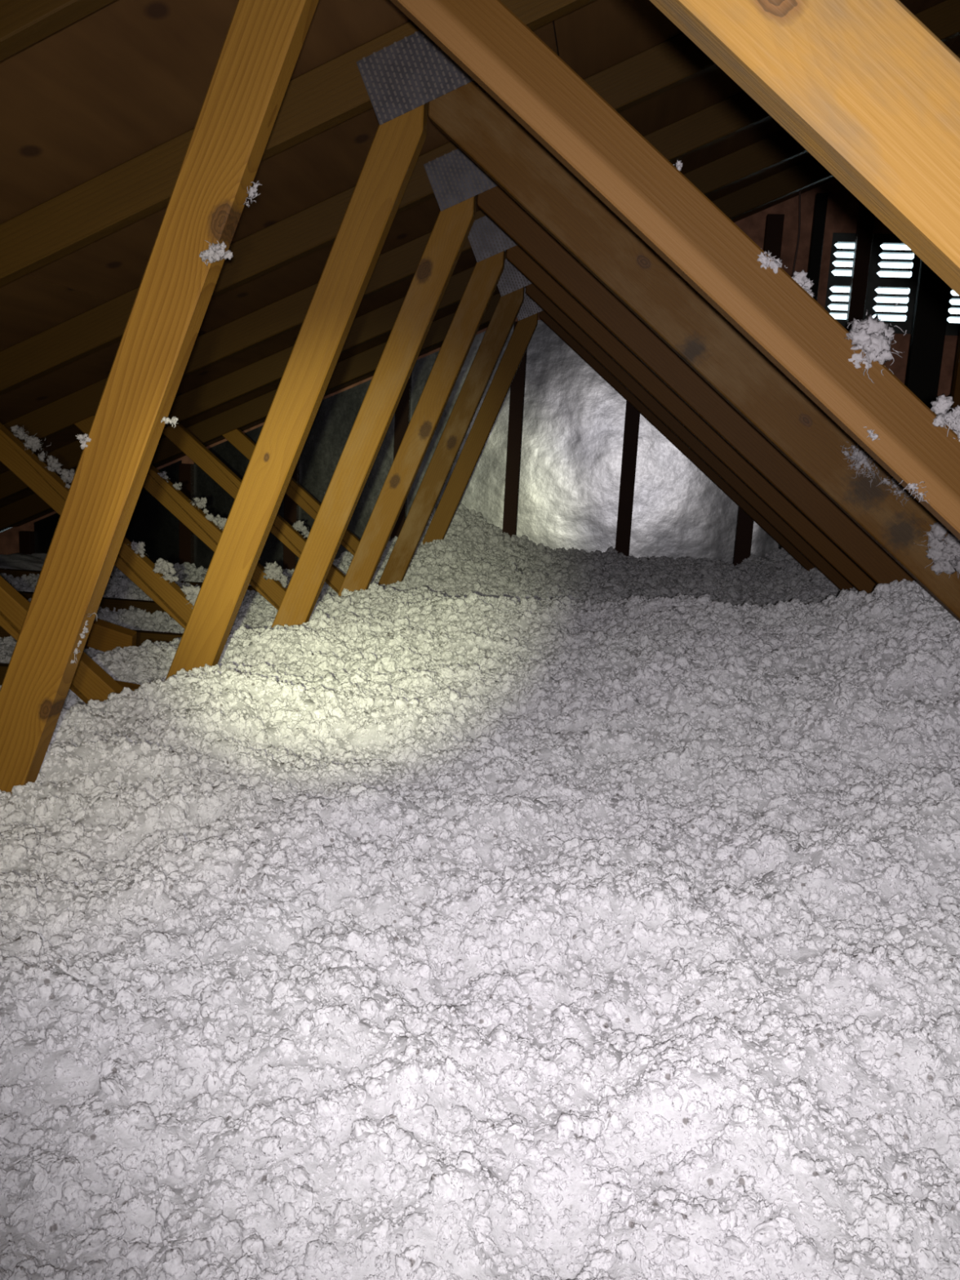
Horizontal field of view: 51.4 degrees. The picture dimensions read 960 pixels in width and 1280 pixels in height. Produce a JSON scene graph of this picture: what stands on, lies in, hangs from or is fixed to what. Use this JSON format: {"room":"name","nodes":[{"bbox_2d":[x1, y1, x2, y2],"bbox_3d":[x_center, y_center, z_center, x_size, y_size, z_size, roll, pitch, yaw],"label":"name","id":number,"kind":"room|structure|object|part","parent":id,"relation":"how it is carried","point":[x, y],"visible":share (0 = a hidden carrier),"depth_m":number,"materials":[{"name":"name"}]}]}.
{"room":"attic","nodes":[
{"label":"attic","id":0,"kind":"room"},
{"bbox_2d":[0,178,959,570],"bbox_3d":[1.850,-1.113,4.591,9.030,2.187,0.058,4,10,7],"label":"wall","id":1,"kind":"structure","parent":0,"point":[566,460],"depth_m":4.84,"materials":[{"name":"silver metal"}]},
{"bbox_3d":[-2.237,-0.552,5.277,0.264,0.360,0.003,4,10,7],"label":"foil panel","id":2,"kind":"part","parent":1,"relation":"part of","materials":[{"name":"black metal"}]},
{"bbox_3d":[-1.790,-0.642,5.198,0.494,0.612,0.004,4,10,7],"label":"foil panel","id":3,"kind":"part","parent":1,"relation":"part of","materials":[{"name":"black metal"}]},
{"bbox_3d":[-1.230,-0.723,5.104,0.494,0.863,0.004,4,10,7],"label":"foil panel","id":4,"kind":"part","parent":1,"relation":"part of","materials":[{"name":"silver metal"}]},
{"bbox_3d":[-0.672,-0.804,5.011,0.490,1.112,0.003,4,10,7],"label":"foil panel","id":5,"kind":"part","parent":1,"relation":"part of","materials":[{"name":"silver metal"}]},
{"bbox_3d":[-0.111,-0.884,4.918,0.492,1.360,0.006,4,10,7],"label":"foil panel","id":6,"kind":"part","parent":1,"relation":"part of","materials":[{"name":"silver metal"}]},
{"bbox_3d":[0.440,-0.843,4.848,0.489,1.360,0.005,4,10,7],"label":"foil panel","id":7,"kind":"part","parent":1,"relation":"part of","materials":[{"name":"silver metal"}]},
{"bbox_3d":[0.997,-0.800,4.776,0.497,1.360,0.006,4,10,7],"label":"foil panel","id":8,"kind":"part","parent":1,"relation":"part of","materials":[{"name":"silver metal"}]},
{"bbox_3d":[1.382,-0.771,4.725,0.130,1.360,0.005,4,10,7],"label":"foil panel","id":9,"kind":"part","parent":1,"relation":"part of","materials":[{"name":"silver metal"}]},
{"bbox_2d":[791,191,800,276],"bbox_3d":[1.424,-1.630,4.508,0.059,0.930,0.027,4,10,7],"label":"hanging wire","id":10,"kind":"object","parent":1,"relation":"hanging from","point":[799,193],"visible":0.47,"depth_m":4.46,"materials":[{"name":"brown"}]},
{"bbox_2d":[824,232,959,335],"bbox_3d":[1.980,-1.608,4.519,0.788,0.430,0.023,4,10,7],"label":"air vent","id":11,"kind":"object","parent":1,"relation":"in","point":[874,281],"visible":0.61,"depth_m":4.53,"materials":[{"name":"metal"}]},
{"bbox_3d":[1.671,-1.502,4.582,0.144,0.004,0.020,4,10,7],"label":"louvre blade","id":12,"kind":"part","parent":11,"relation":"part of","materials":[{"name":"metal"}]},
{"bbox_3d":[1.673,-1.541,4.575,0.144,0.004,0.020,4,10,7],"label":"louvre blade","id":13,"kind":"part","parent":11,"relation":"part of","materials":[{"name":"metal"}]},
{"bbox_3d":[1.675,-1.579,4.568,0.144,0.004,0.020,4,10,7],"label":"louvre blade","id":14,"kind":"part","parent":11,"relation":"part of","materials":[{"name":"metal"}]},
{"bbox_3d":[1.677,-1.618,4.561,0.144,0.004,0.020,4,10,7],"label":"louvre blade","id":15,"kind":"part","parent":11,"relation":"part of","materials":[{"name":"metal"}]},
{"bbox_3d":[1.681,-1.689,4.548,0.144,0.004,0.020,4,10,7],"label":"louvre blade","id":16,"kind":"part","parent":11,"relation":"part of","materials":[{"name":"metal"}]},
{"bbox_3d":[1.683,-1.728,4.541,0.144,0.004,0.020,4,10,7],"label":"louvre blade","id":17,"kind":"part","parent":11,"relation":"part of","materials":[{"name":"metal"}]},
{"bbox_3d":[1.685,-1.766,4.534,0.144,0.004,0.020,4,10,7],"label":"louvre blade","id":18,"kind":"part","parent":11,"relation":"part of","materials":[{"name":"metal"}]},
{"bbox_3d":[1.687,-1.804,4.527,0.144,0.004,0.020,4,10,7],"label":"louvre blade","id":19,"kind":"part","parent":11,"relation":"part of","materials":[{"name":"metal"}]},
{"bbox_3d":[1.870,-1.487,4.557,0.147,0.004,0.020,4,10,7],"label":"louvre blade","id":20,"kind":"part","parent":11,"relation":"part of","materials":[{"name":"metal"}]},
{"bbox_3d":[1.872,-1.526,4.550,0.147,0.004,0.020,4,10,7],"label":"louvre blade","id":21,"kind":"part","parent":11,"relation":"part of","materials":[{"name":"metal"}]},
{"bbox_3d":[1.874,-1.564,4.543,0.147,0.004,0.020,4,10,7],"label":"louvre blade","id":22,"kind":"part","parent":11,"relation":"part of","materials":[{"name":"metal"}]},
{"bbox_3d":[1.876,-1.603,4.536,0.147,0.004,0.020,4,10,7],"label":"louvre blade","id":23,"kind":"part","parent":11,"relation":"part of","materials":[{"name":"metal"}]},
{"bbox_3d":[1.885,-1.790,4.502,0.147,0.004,0.020,4,10,7],"label":"louvre blade","id":24,"kind":"part","parent":11,"relation":"part of","materials":[{"name":"metal"}]},
{"bbox_3d":[1.879,-1.674,4.523,0.147,0.004,0.020,4,10,7],"label":"louvre blade","id":25,"kind":"part","parent":11,"relation":"part of","materials":[{"name":"metal"}]},
{"bbox_3d":[1.881,-1.712,4.516,0.147,0.004,0.020,4,10,7],"label":"louvre blade","id":26,"kind":"part","parent":11,"relation":"part of","materials":[{"name":"metal"}]},
{"bbox_3d":[1.883,-1.751,4.509,0.147,0.004,0.020,4,10,7],"label":"louvre blade","id":27,"kind":"part","parent":11,"relation":"part of","materials":[{"name":"metal"}]},
{"bbox_2d":[0,0,959,532],"bbox_3d":[-0.844,-0.816,1.716,4.555,2.053,6.695,4,10,7],"label":"decking","id":28,"kind":"structure","parent":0,"point":[125,79],"depth_m":2.08,"materials":[{"name":"brown wood"}]},
{"bbox_3d":[1.346,0.507,1.613,9.130,0.015,6.545,4,10,7],"label":"floor","id":29,"kind":"structure","parent":0,"visible":0},
{"bbox_2d":[0,32,919,684],"bbox_3d":[1.512,-0.697,2.199,8.630,2.154,0.041,4,10,7],"label":"roof truss","id":30,"kind":"object","parent":29,"relation":"on","point":[445,172],"visible":0.55,"depth_m":2.38,"materials":[{"name":"brown wood"}]},
{"bbox_2d":[9,425,25,439],"bbox_3d":[-1.204,-0.542,2.604,0.042,0.039,0.046,-2,12,-27],"label":"tuft","id":31,"kind":"object","parent":30,"relation":"on","point":[20,432],"visible":1,"depth_m":2.59,"materials":[{"name":"white fabric"}]},
{"bbox_2d":[22,431,51,461],"bbox_3d":[-1.162,-0.506,2.603,0.072,0.077,0.043,8,11,25],"label":"tuft","id":32,"kind":"object","parent":30,"relation":"attached to","point":[33,442],"visible":1,"depth_m":2.60,"materials":[{"name":"white fabric"}]},
{"bbox_2d":[41,455,70,475],"bbox_3d":[-1.106,-0.454,2.607,0.070,0.057,0.034,0,11,-14],"label":"tuft","id":33,"kind":"object","parent":30,"relation":"on","point":[53,464],"visible":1,"depth_m":2.60,"materials":[{"name":"white fabric"}]},
{"bbox_2d":[59,468,75,488],"bbox_3d":[-1.079,-0.422,2.608,0.040,0.052,0.039,-4,12,-34],"label":"tuft","id":34,"kind":"object","parent":30,"relation":"on","point":[66,475],"visible":0.92,"depth_m":2.60,"materials":[{"name":"white fabric"}]},
{"bbox_2d":[128,540,147,557],"bbox_3d":[-0.897,-0.238,2.615,0.055,0.050,0.036,10,12,33],"label":"tuft","id":35,"kind":"object","parent":30,"relation":"attached to","point":[137,548],"visible":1,"depth_m":2.60,"materials":[{"name":"white fabric"}]},
{"bbox_2d":[152,557,179,582],"bbox_3d":[-0.822,-0.182,2.619,0.070,0.067,0.049,4,10,6],"label":"tuft","id":36,"kind":"object","parent":30,"relation":"on","point":[162,566],"visible":1,"depth_m":2.61,"materials":[{"name":"white fabric"}]},
{"bbox_2d":[180,584,200,608],"bbox_3d":[-0.751,-0.111,2.613,0.087,0.072,0.052,6,11,17],"label":"tuft","id":37,"kind":"object","parent":30,"relation":"on","point":[192,592],"visible":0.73,"depth_m":2.61,"materials":[{"name":"white fabric"}]},
{"bbox_3d":[-0.025,-1.095,2.327,0.190,0.112,0.002,-20,7,11],"label":"connector plate","id":38,"kind":"part","parent":30,"relation":"part of","materials":[{"name":"metal"}]},
{"bbox_2d":[0,157,951,591],"bbox_3d":[1.765,-1.010,3.984,8.630,2.154,0.041,4,10,7],"label":"roof truss","id":39,"kind":"object","parent":29,"relation":"on","point":[932,299],"visible":0.16,"depth_m":4.15,"materials":[{"name":"brown wood"}]},
{"bbox_3d":[0.228,-1.408,4.113,0.190,0.112,0.002,-20,7,11],"label":"connector plate","id":40,"kind":"part","parent":39,"relation":"part of","materials":[{"name":"metal"}]},
{"bbox_3d":[1.764,-1.004,3.986,0.120,1.972,0.038,4,10,7],"label":"king post","id":41,"kind":"part","parent":39,"relation":"part of","materials":[{"name":"brown wood"}]},
{"bbox_2d":[0,502,959,1279],"bbox_3d":[1.359,0.251,1.563,8.610,0.608,6.519,4,10,7],"label":"insulation","id":42,"kind":"object","parent":29,"relation":"on","point":[506,908],"visible":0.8,"depth_m":1.06},
{"bbox_2d":[86,618,137,652],"bbox_3d":[-0.982,-0.001,2.659,0.125,0.107,0.052,2,10,-4],"label":"wood offcut","id":43,"kind":"object","parent":42,"relation":"on","point":[104,636],"visible":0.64,"depth_m":2.64,"materials":[{"name":"brown wood"}]},
{"bbox_2d":[115,680,140,690],"bbox_3d":[-0.759,0.125,2.125,0.074,0.075,0.045,0,11,-15],"label":"wood offcut","id":44,"kind":"object","parent":42,"relation":"on","point":[132,686],"visible":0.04,"depth_m":2.12,"materials":[{"name":"brown wood"}]},
{"bbox_2d":[0,0,959,794],"bbox_3d":[1.344,-0.488,1.008,8.630,2.154,0.041,4,10,7],"label":"roof truss","id":45,"kind":"object","parent":29,"relation":"on","point":[264,41],"visible":0.7,"depth_m":1.19,"materials":[{"name":"brown wood"}]},
{"bbox_2d":[75,433,91,449],"bbox_3d":[-0.515,-0.258,1.297,0.023,0.022,0.018,4,10,7],"label":"tuft","id":46,"kind":"object","parent":45,"relation":"attached to","point":[83,438],"visible":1,"depth_m":1.29,"materials":[{"name":"white fabric"}]},
{"bbox_2d":[70,612,97,663],"bbox_3d":[-0.540,0.000,1.360,0.051,0.099,0.030,10,12,34],"label":"tuft","id":47,"kind":"object","parent":45,"relation":"attached to","point":[85,628],"visible":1,"depth_m":1.36,"materials":[{"name":"white fabric"}]},
{"bbox_2d":[160,416,178,427],"bbox_3d":[-0.401,-0.282,1.287,0.030,0.015,0.015,10,12,32],"label":"tuft","id":48,"kind":"object","parent":45,"relation":"attached to","point":[174,419],"visible":1,"depth_m":1.28,"materials":[{"name":"white fabric"}]},
{"bbox_2d":[199,240,232,266],"bbox_3d":[-0.326,-0.474,1.226,0.041,0.033,0.021,5,11,11],"label":"tuft","id":49,"kind":"object","parent":45,"relation":"attached to","point":[215,252],"visible":1,"depth_m":1.22,"materials":[{"name":"white fabric"}]},
{"bbox_2d":[243,181,262,207],"bbox_3d":[-0.279,-0.547,1.222,0.026,0.031,0.014,9,12,28],"label":"tuft","id":50,"kind":"object","parent":45,"relation":"attached to","point":[254,188],"visible":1,"depth_m":1.22,"materials":[{"name":"white fabric"}]},
{"bbox_2d":[673,160,682,171],"bbox_3d":[0.229,-0.545,1.148,0.009,0.015,0.013,11,13,38],"label":"tuft","id":51,"kind":"object","parent":45,"relation":"attached to","point":[678,164],"visible":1,"depth_m":1.15,"materials":[{"name":"white fabric"}]},
{"bbox_2d":[756,248,787,273],"bbox_3d":[0.335,-0.433,1.153,0.044,0.039,0.031,3,10,0],"label":"tuft","id":52,"kind":"object","parent":45,"relation":"attached to","point":[765,260],"visible":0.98,"depth_m":1.14,"materials":[{"name":"white fabric"}]},
{"bbox_2d":[791,270,814,297],"bbox_3d":[0.368,-0.412,1.170,0.048,0.037,0.040,6,11,15],"label":"tuft","id":53,"kind":"object","parent":45,"relation":"attached to","point":[801,277],"visible":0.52,"depth_m":1.16,"materials":[{"name":"white fabric"}]},
{"bbox_2d":[862,426,879,440],"bbox_3d":[0.455,-0.239,1.157,0.021,0.016,0.008,5,11,12],"label":"tuft","id":54,"kind":"object","parent":45,"relation":"attached to","point":[874,437],"visible":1,"depth_m":1.16,"materials":[{"name":"white fabric"}]},
{"bbox_2d":[844,302,906,383],"bbox_3d":[0.451,-0.342,1.148,0.072,0.091,0.063,6,11,18],"label":"tuft","id":55,"kind":"object","parent":45,"relation":"attached to","point":[872,335],"visible":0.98,"depth_m":1.14,"materials":[{"name":"white fabric"}]},
{"bbox_2d":[899,480,929,504],"bbox_3d":[0.509,-0.174,1.165,0.035,0.030,0.017,5,10,8],"label":"tuft","id":56,"kind":"object","parent":45,"relation":"attached to","point":[913,486],"visible":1,"depth_m":1.16,"materials":[{"name":"white fabric"}]},
{"bbox_2d":[930,393,959,441],"bbox_3d":[0.546,-0.253,1.152,0.053,0.062,0.036,3,10,1],"label":"tuft","id":57,"kind":"object","parent":45,"relation":"attached to","point":[943,403],"visible":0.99,"depth_m":1.14,"materials":[{"name":"white fabric"}]},
{"bbox_2d":[0,0,959,649],"bbox_3d":[1.596,-0.801,2.794,8.630,2.154,0.041,4,10,7],"label":"roof truss","id":58,"kind":"object","parent":29,"relation":"on","point":[738,113],"visible":0.5,"depth_m":2.99,"materials":[{"name":"brown wood"}]},
{"bbox_2d":[157,471,170,482],"bbox_3d":[-1.018,-0.526,3.206,0.047,0.037,0.026,7,11,19],"label":"tuft","id":59,"kind":"object","parent":58,"relation":"attached to","point":[165,477],"visible":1,"depth_m":3.20,"materials":[{"name":"white fabric"}]},
{"bbox_2d":[172,482,182,489],"bbox_3d":[-0.971,-0.495,3.208,0.024,0.027,0.034,5,11,12],"label":"tuft","id":60,"kind":"object","parent":58,"relation":"attached to","point":[175,485],"visible":1,"depth_m":3.20,"materials":[{"name":"white fabric"}]},
{"bbox_2d":[191,497,208,514],"bbox_3d":[-0.900,-0.433,3.205,0.067,0.054,0.033,8,11,26],"label":"tuft","id":61,"kind":"object","parent":58,"relation":"attached to","point":[200,504],"visible":1,"depth_m":3.20,"materials":[{"name":"white fabric"}]},
{"bbox_2d":[204,512,227,530],"bbox_3d":[-0.846,-0.377,3.208,0.088,0.060,0.046,4,10,7],"label":"tuft","id":62,"kind":"object","parent":58,"relation":"on","point":[219,521],"visible":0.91,"depth_m":3.20,"materials":[{"name":"white fabric"}]},
{"bbox_2d":[258,559,288,587],"bbox_3d":[-0.664,-0.214,3.207,0.123,0.086,0.054,3,10,-1],"label":"tuft","id":63,"kind":"object","parent":58,"relation":"attached to","point":[272,571],"visible":1,"depth_m":3.20,"materials":[{"name":"white fabric"}]},
{"bbox_3d":[0.059,-1.200,2.922,0.190,0.112,0.002,-20,7,11],"label":"connector plate","id":64,"kind":"part","parent":58,"relation":"part of","materials":[{"name":"metal"}]},
{"bbox_2d":[0,0,959,704],"bbox_3d":[1.428,-0.592,1.603,8.630,2.154,0.041,4,10,7],"label":"roof truss","id":65,"kind":"object","parent":29,"relation":"on","point":[396,73],"visible":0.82,"depth_m":1.76,"materials":[{"name":"brown wood"}]},
{"bbox_3d":[-0.109,-0.991,1.732,0.190,0.112,0.002,-20,7,11],"label":"connector plate","id":66,"kind":"part","parent":65,"relation":"part of","materials":[{"name":"metal"}]},
{"bbox_2d":[840,441,882,487],"bbox_3d":[0.666,-0.308,1.741,0.082,0.080,0.037,3,10,2],"label":"tuft","id":67,"kind":"object","parent":65,"relation":"attached to","point":[861,456],"visible":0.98,"depth_m":1.74,"materials":[{"name":"white fabric"}]},
{"bbox_2d":[875,471,913,506],"bbox_3d":[0.726,-0.263,1.738,0.069,0.060,0.024,4,10,4],"label":"tuft","id":68,"kind":"object","parent":65,"relation":"attached to","point":[885,480],"visible":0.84,"depth_m":1.74,"materials":[{"name":"white fabric"}]},
{"bbox_2d":[915,522,959,577],"bbox_3d":[0.827,-0.162,1.736,0.132,0.116,0.056,4,10,4],"label":"tuft","id":69,"kind":"object","parent":65,"relation":"attached to","point":[943,554],"visible":0.97,"depth_m":1.74,"materials":[{"name":"white fabric"}]},
{"bbox_2d":[0,53,959,617],"bbox_3d":[1.681,-0.905,3.389,8.630,2.154,0.041,4,10,7],"label":"roof truss","id":70,"kind":"object","parent":29,"relation":"on","point":[780,147],"visible":0.31,"depth_m":3.62,"materials":[{"name":"brown wood"}]},
{"bbox_2d":[292,520,309,537],"bbox_3d":[-0.679,-0.424,3.803,0.070,0.070,0.048,6,11,15],"label":"tuft","id":71,"kind":"object","parent":70,"relation":"on","point":[299,526],"visible":0.97,"depth_m":3.79,"materials":[{"name":"white fabric"}]},
{"bbox_3d":[0.144,-1.304,3.518,0.190,0.112,0.002,-20,7,11],"label":"connector plate","id":72,"kind":"part","parent":70,"relation":"part of","materials":[{"name":"metal"}]},
{"bbox_3d":[1.680,-0.899,3.391,0.120,1.972,0.038,4,10,7],"label":"king post","id":73,"kind":"part","parent":70,"relation":"part of","materials":[{"name":"brown wood"}]},
{"bbox_2d":[648,0,959,296],"bbox_3d":[1.260,-0.384,0.413,8.630,2.154,0.041,4,10,7],"label":"roof truss","id":74,"kind":"object","parent":29,"relation":"on","point":[866,88],"visible":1,"depth_m":0.56,"materials":[{"name":"brown wood"}]}
]}

